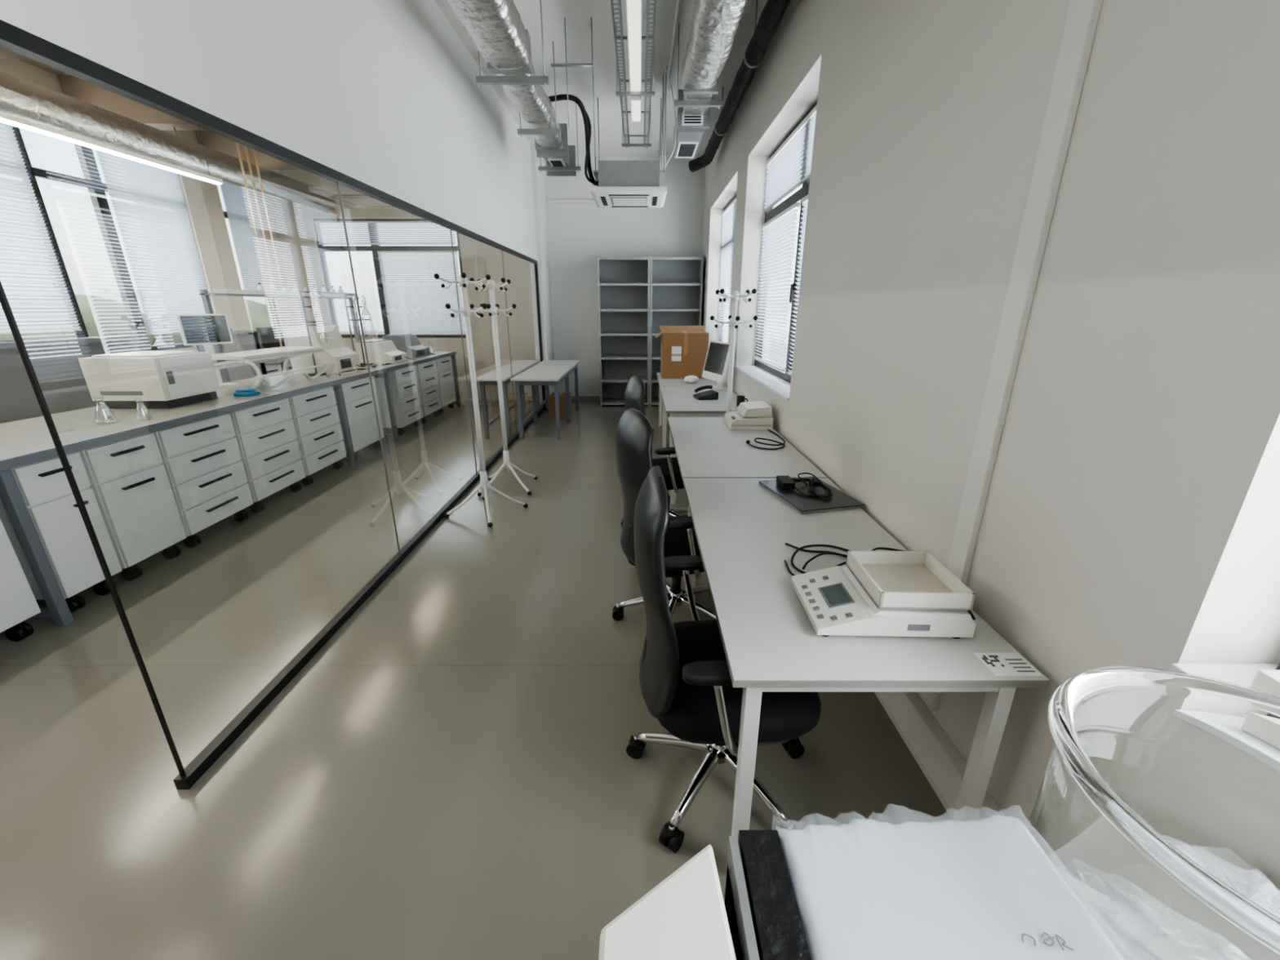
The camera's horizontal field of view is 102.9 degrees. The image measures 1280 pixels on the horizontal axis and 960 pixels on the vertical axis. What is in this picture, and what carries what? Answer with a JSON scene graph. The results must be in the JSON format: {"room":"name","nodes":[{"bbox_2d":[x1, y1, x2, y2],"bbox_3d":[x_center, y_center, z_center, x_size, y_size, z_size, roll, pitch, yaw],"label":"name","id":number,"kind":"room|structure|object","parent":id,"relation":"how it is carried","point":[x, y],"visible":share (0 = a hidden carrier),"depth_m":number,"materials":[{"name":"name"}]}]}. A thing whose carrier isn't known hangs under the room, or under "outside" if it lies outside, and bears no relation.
{"room":"laboratory","nodes":[
{"label":"laboratory","id":0,"kind":"room"},
{"bbox_2d":[0,337,65,342],"bbox_3d":[-5.510,-1.069,4.706,0.180,0.440,0.500,0,19,0],"label":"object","id":1,"kind":"object","parent":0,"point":[51,338],"visible":0.1,"depth_m":4.64,"materials":[{"name":"plastic"}]},
{"bbox_2d":[0,58,295,351],"bbox_3d":[-6.100,-1.315,2.880,0.200,3.880,12.300,0,19,0],"label":"wall","id":2,"kind":"structure","parent":0,"point":[202,199],"depth_m":7.22,"materials":[{"name":"beige paint"}]},
{"bbox_2d":[0,124,205,351],"bbox_3d":[-6.085,-2.507,5.274,0.070,2.400,3.600,0,19,0],"label":"window","id":3,"kind":"structure","parent":2,"relation":"in","point":[92,181],"depth_m":5.67,"materials":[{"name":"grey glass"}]},
{"bbox_2d":[0,121,81,333],"bbox_3d":[-6.000,-2.321,4.366,0.030,2.070,1.640,0,19,0],"label":"window blind","id":4,"kind":"object","parent":3,"relation":"attached to","point":[23,304],"visible":0.89,"depth_m":4.97,"materials":[{"name":"white plastic"}]},
{"bbox_2d":[95,150,213,334],"bbox_3d":[-6.000,-2.972,6.410,0.030,2.150,1.050,0,19,0],"label":"window blind","id":5,"kind":"object","parent":3,"relation":"attached to","point":[157,180],"visible":0.71,"depth_m":6.33,"materials":[{"name":"white plastic"}]},
{"bbox_2d":[222,210,279,326],"bbox_3d":[-6.084,-3.399,7.902,0.068,2.400,0.750,0,19,0],"label":"window","id":6,"kind":"structure","parent":2,"relation":"in","point":[224,212],"depth_m":8.43,"materials":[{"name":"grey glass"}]},
{"bbox_2d":[219,182,271,290],"bbox_3d":[-6.000,-3.708,7.802,0.030,1.650,0.640,0,19,0],"label":"window blind","id":7,"kind":"object","parent":6,"relation":"attached to","point":[235,197],"visible":0.66,"depth_m":7.75,"materials":[{"name":"white plastic"}]},
{"bbox_2d":[0,0,537,260],"bbox_3d":[-1.660,-2.295,2.189,0.120,1.580,11.620,0,19,0],"label":"wall","id":8,"kind":"structure","parent":0,"point":[386,95],"depth_m":2.75,"materials":[{"name":"white paint"}]},
{"bbox_2d":[0,19,546,789],"bbox_3d":[-1.621,-0.472,2.855,0.047,2.300,11.510,0,19,0],"label":"glass wall","id":9,"kind":"structure","parent":0,"point":[15,39],"depth_m":2.00,"materials":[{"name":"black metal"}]},
{"bbox_2d":[17,0,767,155],"bbox_3d":[-2.405,-3.223,2.233,7.590,0.150,12.700,0,19,0],"label":"ceiling","id":10,"kind":"structure","parent":0,"point":[578,14],"depth_m":4.96,"materials":[{"name":"paint"}]},
{"bbox_2d":[0,111,223,184],"bbox_3d":[-4.500,-3.165,3.889,0.070,1.016,3.000,0,19,0],"label":"ceiling lamp","id":11,"kind":"object","parent":10,"relation":"hanging from","point":[6,118],"visible":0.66,"depth_m":4.24,"materials":[{"name":"plastic"}]},
{"bbox_2d":[0,46,302,169],"bbox_3d":[-3.865,-3.448,3.804,4.230,0.426,7.020,0,19,0],"label":"beam","id":12,"kind":"structure","parent":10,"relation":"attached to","point":[73,86],"depth_m":5.36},
{"bbox_2d":[0,71,335,213],"bbox_3d":[-5.000,-2.998,3.788,0.320,0.405,9.100,0,19,0],"label":"ventilation duct","id":13,"kind":"object","parent":10,"relation":"hanging from","point":[20,98],"depth_m":4.96,"materials":[{"name":"silver metal"}]},
{"bbox_2d":[447,0,581,176],"bbox_3d":[-0.922,-3.026,3.060,0.559,0.746,6.544,0,19,0],"label":"duct","id":14,"kind":"object","parent":10,"relation":"hanging from","point":[496,28],"visible":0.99,"depth_m":3.67,"materials":[{"name":"silver metal"}]},
{"bbox_2d":[547,75,666,208],"bbox_3d":[-0.431,-3.708,5.619,1.442,1.124,1.095,0,19,0],"label":"air conditioner","id":15,"kind":"object","parent":10,"relation":"hanging from","point":[620,184],"visible":0.79,"depth_m":5.49,"materials":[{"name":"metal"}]},
{"bbox_2d":[551,17,676,169],"bbox_3d":[-0.164,-3.501,4.688,1.377,0.898,0.249,-16,24,-39],"label":"conduit","id":16,"kind":"object","parent":10,"relation":"attached to","point":[566,64],"visible":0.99,"depth_m":4.36,"materials":[{"name":"metal"}]},
{"bbox_2d":[610,0,656,147],"bbox_3d":[-0.040,-3.103,2.913,0.340,0.506,6.512,0,19,0],"label":"cable tray","id":17,"kind":"object","parent":10,"relation":"hanging from","point":[634,37],"visible":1,"depth_m":3.99,"materials":[{"name":"metal"}]},
{"bbox_2d":[657,0,680,156],"bbox_3d":[-0.500,-3.760,4.110,1.630,0.030,8.200,0,19,0],"label":"conduit","id":18,"kind":"object","parent":10,"relation":"attached to","point":[677,7],"depth_m":4.75,"materials":[{"name":"grey metal"}]},
{"bbox_2d":[673,0,748,159],"bbox_3d":[0.510,-2.991,2.840,0.420,0.672,6.100,0,19,0],"label":"duct","id":19,"kind":"object","parent":10,"relation":"hanging from","point":[715,24],"visible":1,"depth_m":3.83,"materials":[{"name":"silver metal"}]},
{"bbox_2d":[688,0,790,172],"bbox_3d":[0.826,-3.178,3.147,0.338,0.515,8.004,0,19,0],"label":"insulated pipe","id":20,"kind":"object","parent":10,"relation":"hanging from","point":[772,13],"visible":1,"depth_m":4.20,"materials":[{"name":"metal"}]},
{"bbox_2d":[269,169,533,400],"bbox_3d":[-3.960,-3.323,8.799,4.480,3.880,0.200,0,19,0],"label":"wall","id":21,"kind":"structure","parent":0,"point":[294,223],"depth_m":8.67,"materials":[{"name":"beige paint"}]},
{"bbox_2d":[313,218,466,337],"bbox_3d":[-4.200,-3.426,8.759,2.400,1.900,0.070,0,19,0],"label":"window","id":22,"kind":"structure","parent":21,"relation":"in","point":[374,248],"depth_m":8.59,"materials":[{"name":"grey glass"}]},
{"bbox_2d":[314,221,456,244],"bbox_3d":[-4.200,-4.078,8.426,2.280,0.350,0.030,0,19,0],"label":"window blind","id":23,"kind":"object","parent":22,"relation":"attached to","point":[317,223],"visible":0.85,"depth_m":8.42,"materials":[{"name":"white plastic"}]},
{"bbox_2d":[377,251,465,334],"bbox_3d":[-3.720,-3.183,8.730,1.320,1.340,0.030,0,19,0],"label":"window blind","id":24,"kind":"object","parent":22,"relation":"attached to","point":[390,317],"visible":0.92,"depth_m":8.72,"materials":[{"name":"white plastic"}]},
{"bbox_2d":[0,400,951,959],"bbox_3d":[-2.405,0.570,3.519,7.590,0.100,12.700,0,19,0],"label":"floor","id":25,"kind":"structure","parent":0,"point":[451,775],"depth_m":2.00,"materials":[{"name":"grey concrete"}]},
{"bbox_2d":[0,519,40,641],"bbox_3d":[-3.388,0.500,2.229,0.594,0.860,0.700,0,19,0],"label":"base cabinet","id":26,"kind":"object","parent":25,"relation":"on","point":[18,602],"visible":1,"depth_m":2.54,"materials":[{"name":"white laminate"}]},
{"bbox_2d":[0,452,122,613],"bbox_3d":[-3.388,0.298,2.825,0.594,0.860,0.320,0,19,0],"label":"base cabinet","id":27,"kind":"object","parent":25,"relation":"on","point":[44,486],"visible":0.69,"depth_m":2.77,"materials":[{"name":"white laminate"}]},
{"bbox_2d":[0,335,139,423],"bbox_3d":[-4.725,-0.319,3.852,0.110,1.370,2.300,0,19,0],"label":"divider","id":28,"kind":"object","parent":25,"relation":"on","point":[55,364],"visible":0.5,"depth_m":4.07,"materials":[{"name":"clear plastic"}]},
{"bbox_2d":[76,432,186,581],"bbox_3d":[-3.388,0.168,3.209,0.594,0.860,0.430,0,19,0],"label":"base cabinet","id":29,"kind":"object","parent":25,"relation":"on","point":[130,483],"visible":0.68,"depth_m":3.15,"materials":[{"name":"white laminate"}]},
{"bbox_2d":[151,413,253,547],"bbox_3d":[-3.388,-0.009,3.730,0.594,0.860,0.610,0,19,0],"label":"base cabinet","id":30,"kind":"object","parent":25,"relation":"on","point":[206,473],"visible":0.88,"depth_m":3.65,"materials":[{"name":"white laminate"}]},
{"bbox_2d":[192,330,266,382],"bbox_3d":[-4.650,-1.018,5.911,0.700,1.370,0.090,0,19,0],"label":"divider","id":31,"kind":"object","parent":25,"relation":"on","point":[243,340],"visible":0.25,"depth_m":5.73,"materials":[{"name":"grey plastic"}]},
{"bbox_2d":[0,351,461,626],"bbox_3d":[-3.558,-0.549,5.226,0.984,0.922,7.250,0,19,0],"label":"lab bench","id":32,"kind":"object","parent":25,"relation":"on","point":[25,442],"visible":0.58,"depth_m":3.20,"materials":[{"name":"grey metal"}]},
{"bbox_2d":[93,395,154,424],"bbox_3d":[-3.327,-0.460,3.268,0.284,0.170,0.114,-11,21,-29],"label":"flask","id":33,"kind":"object","parent":32,"relation":"on","point":[116,417],"visible":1,"depth_m":3.27,"materials":[{"name":"clear glass"}]},
{"bbox_2d":[78,351,220,408],"bbox_3d":[-3.658,-0.767,3.855,0.545,0.375,0.505,0,19,0],"label":"instrument","id":34,"kind":"object","parent":32,"relation":"on","point":[163,380],"visible":0.98,"depth_m":3.66,"materials":[{"name":"plastic"}]},
{"bbox_2d":[175,313,238,387],"bbox_3d":[-3.889,-1.168,4.625,0.180,0.640,0.360,11,22,29],"label":"display","id":35,"kind":"object","parent":32,"relation":"on","point":[207,330],"visible":0.85,"depth_m":4.56,"materials":[{"name":"beige plastic"}]},
{"bbox_2d":[233,389,260,396],"bbox_3d":[-3.275,-0.728,4.246,0.150,0.050,0.110,0,19,0],"label":"tray","id":36,"kind":"object","parent":32,"relation":"on","point":[240,393],"visible":1,"depth_m":4.21,"materials":[{"name":"blue plastic"}]},
{"bbox_2d":[211,346,337,389],"bbox_3d":[-3.474,-1.059,4.815,0.581,0.310,1.200,0,19,0],"label":"drying rack","id":37,"kind":"object","parent":32,"relation":"on","point":[251,357],"visible":0.91,"depth_m":4.65,"materials":[{"name":"white plastic"}]},
{"bbox_2d":[199,279,359,382],"bbox_3d":[-3.973,-1.811,5.985,0.145,0.984,2.540,0,19,0],"label":"shelf","id":38,"kind":"object","parent":32,"relation":"on","point":[260,292],"visible":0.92,"depth_m":5.40,"materials":[{"name":"grey metal"}]},
{"bbox_2d":[283,324,364,373],"bbox_3d":[-3.547,-1.513,5.835,0.606,0.515,0.523,0,19,0],"label":"centrifuge","id":39,"kind":"object","parent":32,"relation":"on","point":[296,335],"visible":0.7,"depth_m":5.64,"materials":[{"name":"beige plastic"}]},
{"bbox_2d":[296,281,377,375],"bbox_3d":[-3.442,-1.753,5.857,0.333,0.956,1.128,0,19,0],"label":"apparatus","id":40,"kind":"object","parent":32,"relation":"on","point":[344,295],"visible":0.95,"depth_m":6.01,"materials":[{"name":"grey metal"}]},
{"bbox_2d":[334,363,391,375],"bbox_3d":[-3.240,-1.335,6.040,0.134,0.046,1.205,0,19,0],"label":"cables","id":41,"kind":"object","parent":32,"relation":"on","point":[375,366],"visible":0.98,"depth_m":5.89,"materials":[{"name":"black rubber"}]},
{"bbox_2d":[355,339,414,363],"bbox_3d":[-3.422,-1.747,6.900,0.556,0.275,0.491,0,19,0],"label":"spectrophotometer","id":42,"kind":"object","parent":32,"relation":"on","point":[379,351],"visible":0.97,"depth_m":6.70,"materials":[{"name":"beige plastic"}]},
{"bbox_2d":[382,333,435,357],"bbox_3d":[-3.422,-2.016,7.629,0.556,0.315,0.545,0,19,0],"label":"spectrophotometer","id":43,"kind":"object","parent":32,"relation":"on","point":[409,344],"visible":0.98,"depth_m":7.42,"materials":[{"name":"grey plastic"}]},
{"bbox_2d":[235,142,293,369],"bbox_3d":[-4.090,-2.267,5.693,0.022,3.876,0.262,0,19,0],"label":"pipes","id":44,"kind":"object","parent":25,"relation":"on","point":[273,279],"visible":0.47,"depth_m":5.55,"materials":[{"name":"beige metal"}]},
{"bbox_2d":[229,398,305,512],"bbox_3d":[-3.388,-0.223,4.360,0.594,0.860,0.640,0,19,0],"label":"base cabinet","id":45,"kind":"object","parent":25,"relation":"on","point":[265,433],"visible":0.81,"depth_m":4.27,"materials":[{"name":"white laminate"}]},
{"bbox_2d":[264,360,292,373],"bbox_3d":[-5.575,-0.563,5.300,0.750,0.900,8.400,0,19,0],"label":"window bench","id":46,"kind":"object","parent":25,"relation":"on","point":[273,366],"visible":0.04,"depth_m":7.35,"materials":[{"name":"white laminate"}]},
{"bbox_2d":[256,326,285,348],"bbox_3d":[-5.510,-2.065,7.642,0.180,0.440,0.500,0,19,0],"label":"computer monitor","id":47,"kind":"object","parent":46,"relation":"on","point":[268,335],"visible":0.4,"depth_m":7.56,"materials":[{"name":"plastic"}]},
{"bbox_2d":[286,386,346,485],"bbox_3d":[-3.388,-0.444,5.013,0.594,0.860,0.660,0,19,0],"label":"base cabinet","id":48,"kind":"object","parent":25,"relation":"on","point":[315,415],"visible":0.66,"depth_m":4.93,"materials":[{"name":"white laminate"}]},
{"bbox_2d":[333,376,384,459],"bbox_3d":[-3.388,-0.705,5.780,0.594,0.860,0.720,0,19,0],"label":"base cabinet","id":49,"kind":"object","parent":25,"relation":"on","point":[357,394],"visible":0.48,"depth_m":5.72,"materials":[{"name":"white laminate"}]},
{"bbox_2d":[374,364,423,435],"bbox_3d":[-3.388,-1.095,6.931,0.594,0.860,0.670,0,19,0],"label":"base cabinet","id":50,"kind":"object","parent":25,"relation":"on","point":[404,382],"visible":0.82,"depth_m":6.71,"materials":[{"name":"white laminate"}]},
{"bbox_2d":[416,360,441,423],"bbox_3d":[-3.388,-1.323,7.603,0.594,0.860,0.650,0,19,0],"label":"base cabinet","id":51,"kind":"object","parent":25,"relation":"on","point":[427,374],"visible":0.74,"depth_m":7.53,"materials":[{"name":"white laminate"}]},
{"bbox_2d":[435,355,456,413],"bbox_3d":[-3.388,-1.543,8.252,0.594,0.860,0.620,0,19,0],"label":"base cabinet","id":52,"kind":"object","parent":25,"relation":"on","point":[443,365],"visible":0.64,"depth_m":8.17,"materials":[{"name":"white laminate"}]},
{"bbox_2d":[433,272,527,527],"bbox_3d":[-1.270,-0.601,3.946,0.486,1.842,0.486,8,21,24],"label":"coat rack","id":53,"kind":"object","parent":25,"relation":"on","point":[463,281],"visible":1,"depth_m":3.88,"materials":[{"name":"white metal"}]},
{"bbox_2d":[469,277,537,496],"bbox_3d":[-1.240,-0.801,4.533,0.487,1.843,0.487,-1,19,-4],"label":"coat rack","id":54,"kind":"object","parent":25,"relation":"on","point":[493,310],"visible":0.89,"depth_m":4.47,"materials":[{"name":"white metal"}]},
{"bbox_2d":[475,360,533,439],"bbox_3d":[-1.843,-1.233,7.449,0.375,0.790,2.300,0,19,0],"label":"work table","id":55,"kind":"object","parent":25,"relation":"on","point":[490,378],"visible":0.57,"depth_m":6.57,"materials":[{"name":"grey laminate"}]},
{"bbox_2d":[510,360,579,439],"bbox_3d":[-1.292,-1.233,7.449,0.585,0.790,2.300,0,19,0],"label":"work table","id":56,"kind":"object","parent":25,"relation":"on","point":[547,373],"visible":0.98,"depth_m":6.89,"materials":[{"name":"grey laminate"}]},
{"bbox_2d":[547,392,571,416],"bbox_3d":[-1.270,-1.203,8.119,0.300,0.301,0.452,0,19,0],"label":"cardboard box","id":57,"kind":"object","parent":25,"relation":"on","point":[551,398],"visible":0.64,"depth_m":7.92,"materials":[{"name":"brown cardboard"}]},
{"bbox_2d":[596,255,703,406],"bbox_3d":[0.160,-2.462,8.595,1.672,2.380,0.500,0,19,0],"label":"metal shelving","id":58,"kind":"object","parent":25,"relation":"on","point":[637,296],"visible":0.81,"depth_m":8.65,"materials":[{"name":"grey metal"}]},
{"bbox_2d":[621,374,688,525],"bbox_3d":[0.203,-0.184,3.763,0.674,1.170,0.690,-5,19,-15],"label":"office chair","id":59,"kind":"object","parent":25,"relation":"on","point":[634,394],"visible":0.23,"depth_m":3.54,"materials":[{"name":"black leather"}]},
{"bbox_2d":[612,408,716,620],"bbox_3d":[0.198,0.202,2.627,0.674,1.170,0.690,-7,20,-21],"label":"office chair","id":60,"kind":"object","parent":25,"relation":"on","point":[634,433],"visible":0.44,"depth_m":2.43,"materials":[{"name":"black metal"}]},
{"bbox_2d":[598,844,736,959],"bbox_3d":[0.032,1.020,0.478,0.147,1.000,0.650,0,19,0],"label":"base cabinet","id":61,"kind":"object","parent":25,"relation":"on","point":[684,917],"visible":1,"depth_m":0.54,"materials":[{"name":"beige metal"}]},
{"bbox_2d":[656,372,726,448],"bbox_3d":[0.620,-0.940,6.645,0.778,0.750,1.309,0,19,0],"label":"desk","id":62,"kind":"object","parent":25,"relation":"on","point":[662,382],"visible":0.27,"depth_m":6.27,"materials":[{"name":"grey laminate"}]},
{"bbox_2d":[654,325,709,378],"bbox_3d":[0.540,-1.688,6.703,0.680,0.630,0.620,0,19,0],"label":"cardboard box","id":63,"kind":"object","parent":62,"relation":"on","point":[683,348],"visible":0.97,"depth_m":6.45,"materials":[{"name":"brown cardboard"}]},
{"bbox_2d":[683,375,699,383],"bbox_3d":[0.617,-1.210,6.133,0.186,0.090,0.217,0,19,0],"label":"computer mouse","id":64,"kind":"object","parent":62,"relation":"on","point":[690,379],"visible":1,"depth_m":6.07,"materials":[{"name":"white plastic"}]},
{"bbox_2d":[659,386,737,457],"bbox_3d":[0.620,-0.492,5.324,0.778,0.750,1.459,0,19,0],"label":"desk","id":65,"kind":"object","parent":25,"relation":"on","point":[678,401],"visible":0.51,"depth_m":4.88,"materials":[{"name":"grey laminate"}]},
{"bbox_2d":[693,385,718,399],"bbox_3d":[0.658,-0.877,5.109,0.200,0.118,0.200,-4,19,-11],"label":"desk telephone","id":66,"kind":"object","parent":65,"relation":"on","point":[711,394],"depth_m":5.08,"materials":[{"name":"black plastic"}]},
{"bbox_2d":[702,340,729,391],"bbox_3d":[0.843,-1.262,5.627,0.210,0.513,0.500,-6,20,-17],"label":"computer","id":67,"kind":"object","parent":65,"relation":"on","point":[717,362],"visible":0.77,"depth_m":5.59,"materials":[{"name":"white plastic"}]},
{"bbox_2d":[736,395,747,406],"bbox_3d":[0.939,-0.731,4.721,0.096,0.090,0.074,-11,22,-29],"label":"mug","id":68,"kind":"object","parent":65,"relation":"on","point":[740,399],"visible":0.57,"depth_m":4.69,"materials":[{"name":"ceramic"}]},
{"bbox_2d":[626,465,821,853],"bbox_3d":[0.289,0.523,1.679,0.674,1.170,0.690,-1,19,-3],"label":"office chair","id":69,"kind":"object","parent":25,"relation":"on","point":[686,683],"visible":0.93,"depth_m":1.50,"materials":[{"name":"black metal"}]},
{"bbox_2d":[710,288,757,413],"bbox_3d":[0.760,-0.688,4.339,0.414,1.753,0.414,0,19,0],"label":"coat rack","id":70,"kind":"object","parent":25,"relation":"on","point":[735,296],"visible":0.73,"depth_m":4.14,"materials":[{"name":"white metal"}]},
{"bbox_2d":[667,417,826,516],"bbox_3d":[0.620,0.087,3.620,0.778,0.750,1.579,0,19,0],"label":"desk","id":71,"kind":"object","parent":25,"relation":"on","point":[705,447],"visible":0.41,"depth_m":3.20,"materials":[{"name":"grey laminate"}]},
{"bbox_2d":[724,400,773,429],"bbox_3d":[0.835,-0.506,3.940,0.310,0.165,0.332,0,19,0],"label":"laboratory balance","id":72,"kind":"object","parent":71,"relation":"on","point":[757,415],"visible":1,"depth_m":3.81,"materials":[{"name":"beige plastic"}]},
{"bbox_2d":[746,429,785,449],"bbox_3d":[0.914,-0.288,3.504,0.246,0.030,0.538,11,22,29],"label":"power cable","id":73,"kind":"object","parent":71,"relation":"on","point":[748,442],"visible":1,"depth_m":3.38,"materials":[{"name":"black rubber"}]},
{"bbox_2d":[682,478,1049,839],"bbox_3d":[0.620,0.596,2.119,0.778,0.750,1.569,0,19,0],"label":"desk","id":74,"kind":"object","parent":25,"relation":"on","point":[770,642],"visible":0.66,"depth_m":1.43,"materials":[{"name":"grey laminate"}]},
{"bbox_2d":[758,476,865,513],"bbox_3d":[0.820,0.066,2.483,0.320,0.018,0.420,-5,19,-13],"label":"laptop","id":75,"kind":"object","parent":74,"relation":"on","point":[839,500],"visible":0.77,"depth_m":2.40,"materials":[{"name":"metal"}]},
{"bbox_2d":[776,472,832,501],"bbox_3d":[0.817,0.021,2.510,0.234,0.050,0.348,0,19,0],"label":"power adapter","id":76,"kind":"object","parent":75,"relation":"on","point":[785,482],"visible":1,"depth_m":2.50,"materials":[{"name":"black plastic"}]},
{"bbox_2d":[783,542,975,619],"bbox_3d":[0.753,0.306,1.720,0.482,0.055,0.504,0,19,0],"label":"power cable","id":77,"kind":"object","parent":74,"relation":"on","point":[797,548],"visible":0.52,"depth_m":1.87,"materials":[{"name":"black rubber"}]},
{"bbox_2d":[791,550,976,639],"bbox_3d":[0.701,0.331,1.516,0.420,0.138,0.291,0,19,1],"label":"laboratory balance","id":78,"kind":"object","parent":74,"relation":"on","point":[900,593],"visible":1,"depth_m":1.45,"materials":[{"name":"beige plastic"}]},
{"bbox_2d":[973,653,1042,675],"bbox_3d":[0.944,0.473,1.312,0.118,0.001,0.090,0,19,0],"label":"paper label","id":79,"kind":"object","parent":74,"relation":"on","point":[999,664],"visible":1,"depth_m":1.31,"materials":[{"name":"paper"}]},
{"bbox_3d":[0.603,1.192,0.362,0.795,0.750,1.320,0,19,0],"label":"side table","id":80,"kind":"object","parent":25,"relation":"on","visible":0},
{"bbox_2d":[724,813,1124,959],"bbox_3d":[0.306,0.646,0.407,0.392,0.255,0.656,0,19,0],"label":"box","id":81,"kind":"object","parent":80,"relation":"on","point":[985,888],"visible":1,"depth_m":0.57,"materials":[{"name":"beige plastic"}]},
{"bbox_2d":[1026,666,1279,959],"bbox_3d":[0.715,0.516,0.608,0.436,0.371,0.436,0,19,0],"label":"glass jar","id":82,"kind":"object","parent":80,"relation":"on","point":[1157,802],"visible":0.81,"depth_m":0.70,"materials":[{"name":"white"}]},
{"bbox_2d":[530,142,705,407],"bbox_3d":[-0.165,-3.214,8.477,3.110,3.880,0.880,0,19,0],"label":"wall","id":83,"kind":"structure","parent":0,"point":[570,237],"depth_m":8.44,"materials":[{"name":"white paint"}]},
{"bbox_2d":[546,200,595,203],"bbox_3d":[-1.050,-4.516,8.268,0.900,0.040,0.040,0,19,0],"label":"trim","id":84,"kind":"structure","parent":83,"relation":"attached to","point":[548,201],"depth_m":8.25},
{"bbox_2d":[571,395,599,400],"bbox_3d":[-0.270,-1.490,9.309,2.520,0.080,0.012,0,19,0],"label":"baseboard","id":85,"kind":"structure","parent":83,"relation":"attached to","point":[573,397],"depth_m":9.30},
{"bbox_2d":[701,0,1279,826],"bbox_3d":[1.215,-1.315,2.880,0.350,3.880,12.300,0,19,0],"label":"wall","id":86,"kind":"structure","parent":0,"point":[1131,517],"depth_m":1.32,"materials":[{"name":"paint"}]},
{"bbox_2d":[718,195,736,341],"bbox_3d":[1.265,-2.710,6.789,0.070,1.970,2.200,0,19,0],"label":"window","id":87,"kind":"structure","parent":86,"relation":"in","point":[735,197],"depth_m":7.93,"materials":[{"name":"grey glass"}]},
{"bbox_2d":[715,197,736,342],"bbox_3d":[1.215,-2.715,6.788,0.030,1.820,2.060,0,19,0],"label":"window blind","id":88,"kind":"object","parent":87,"relation":"attached to","point":[728,218],"visible":0.53,"depth_m":7.12,"materials":[{"name":"white plastic"}]},
{"bbox_2d":[734,365,790,400],"bbox_3d":[1.130,-0.897,4.543,0.210,0.020,2.078,0,19,0],"label":"window sill","id":89,"kind":"structure","parent":86,"relation":"attached to","point":[781,388],"depth_m":4.42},
{"bbox_2d":[754,100,817,383],"bbox_3d":[1.248,-1.839,4.223,0.105,1.970,2.080,0,19,0],"label":"window","id":90,"kind":"structure","parent":86,"relation":"in","point":[797,197],"depth_m":4.19,"materials":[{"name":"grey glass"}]},
{"bbox_2d":[752,202,799,371],"bbox_3d":[1.215,-1.714,4.677,0.030,1.280,1.160,0,19,0],"label":"window blind","id":91,"kind":"object","parent":90,"relation":"attached to","point":[779,232],"visible":0.98,"depth_m":4.54,"materials":[{"name":"white plastic"}]},
{"bbox_2d":[763,104,817,211],"bbox_3d":[1.215,-2.507,3.997,0.030,0.420,1.940,0,19,0],"label":"window blind","id":92,"kind":"object","parent":90,"relation":"attached to","point":[788,167],"visible":0.64,"depth_m":4.08,"materials":[{"name":"white plastic"}]},
{"bbox_2d":[786,195,808,375],"bbox_3d":[1.215,-1.378,3.688,0.030,1.280,0.630,0,19,0],"label":"window blind","id":93,"kind":"object","parent":90,"relation":"attached to","point":[805,199],"visible":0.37,"depth_m":3.86,"materials":[{"name":"white plastic"}]},
{"bbox_2d":[877,691,1004,819],"bbox_3d":[1.015,-0.110,4.820,0.050,0.150,9.200,0,19,0],"label":"trim","id":94,"kind":"structure","parent":86,"relation":"attached to","point":[943,762],"depth_m":1.74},
{"bbox_2d":[920,0,1102,711],"bbox_3d":[1.028,-0.908,1.244,0.024,3.600,0.090,0,19,0],"label":"trim","id":95,"kind":"structure","parent":86,"relation":"attached to","point":[1082,15],"depth_m":1.35,"materials":[{"name":"grey paint"}]},
{"bbox_2d":[1169,663,1278,688],"bbox_3d":[1.130,0.702,-0.015,0.210,0.020,2.118,0,19,0],"label":"windowsill","id":96,"kind":"structure","parent":86,"relation":"attached to","point":[1242,674],"depth_m":0.96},
{"bbox_2d":[1249,662,1279,697],"bbox_3d":[1.150,0.372,0.793,0.140,0.084,0.303,0,19,0],"label":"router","id":97,"kind":"object","parent":96,"relation":"on","point":[1268,682],"visible":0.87,"depth_m":0.88,"materials":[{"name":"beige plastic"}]},
{"label":"outside","id":98,"kind":"structure","parent":0,"visible":0},
{"bbox_2d":[153,331,789,370],"bbox_3d":[0.000,-0.637,10.344,120.000,0.200,100.000,0,19,0],"label":"ground","id":99,"kind":"structure","parent":98,"point":[158,341],"depth_m":39.27,"materials":[{"name":"white"}]},
{"bbox_2d":[0,294,271,346],"bbox_3d":[-22.437,-2.416,10.452,8.136,3.100,34.309,2,19,6],"label":"trees","id":100,"kind":"object","parent":99,"relation":"on","point":[102,317],"visible":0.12,"depth_m":19.75,"materials":[{"name":"green plant"}]}
]}

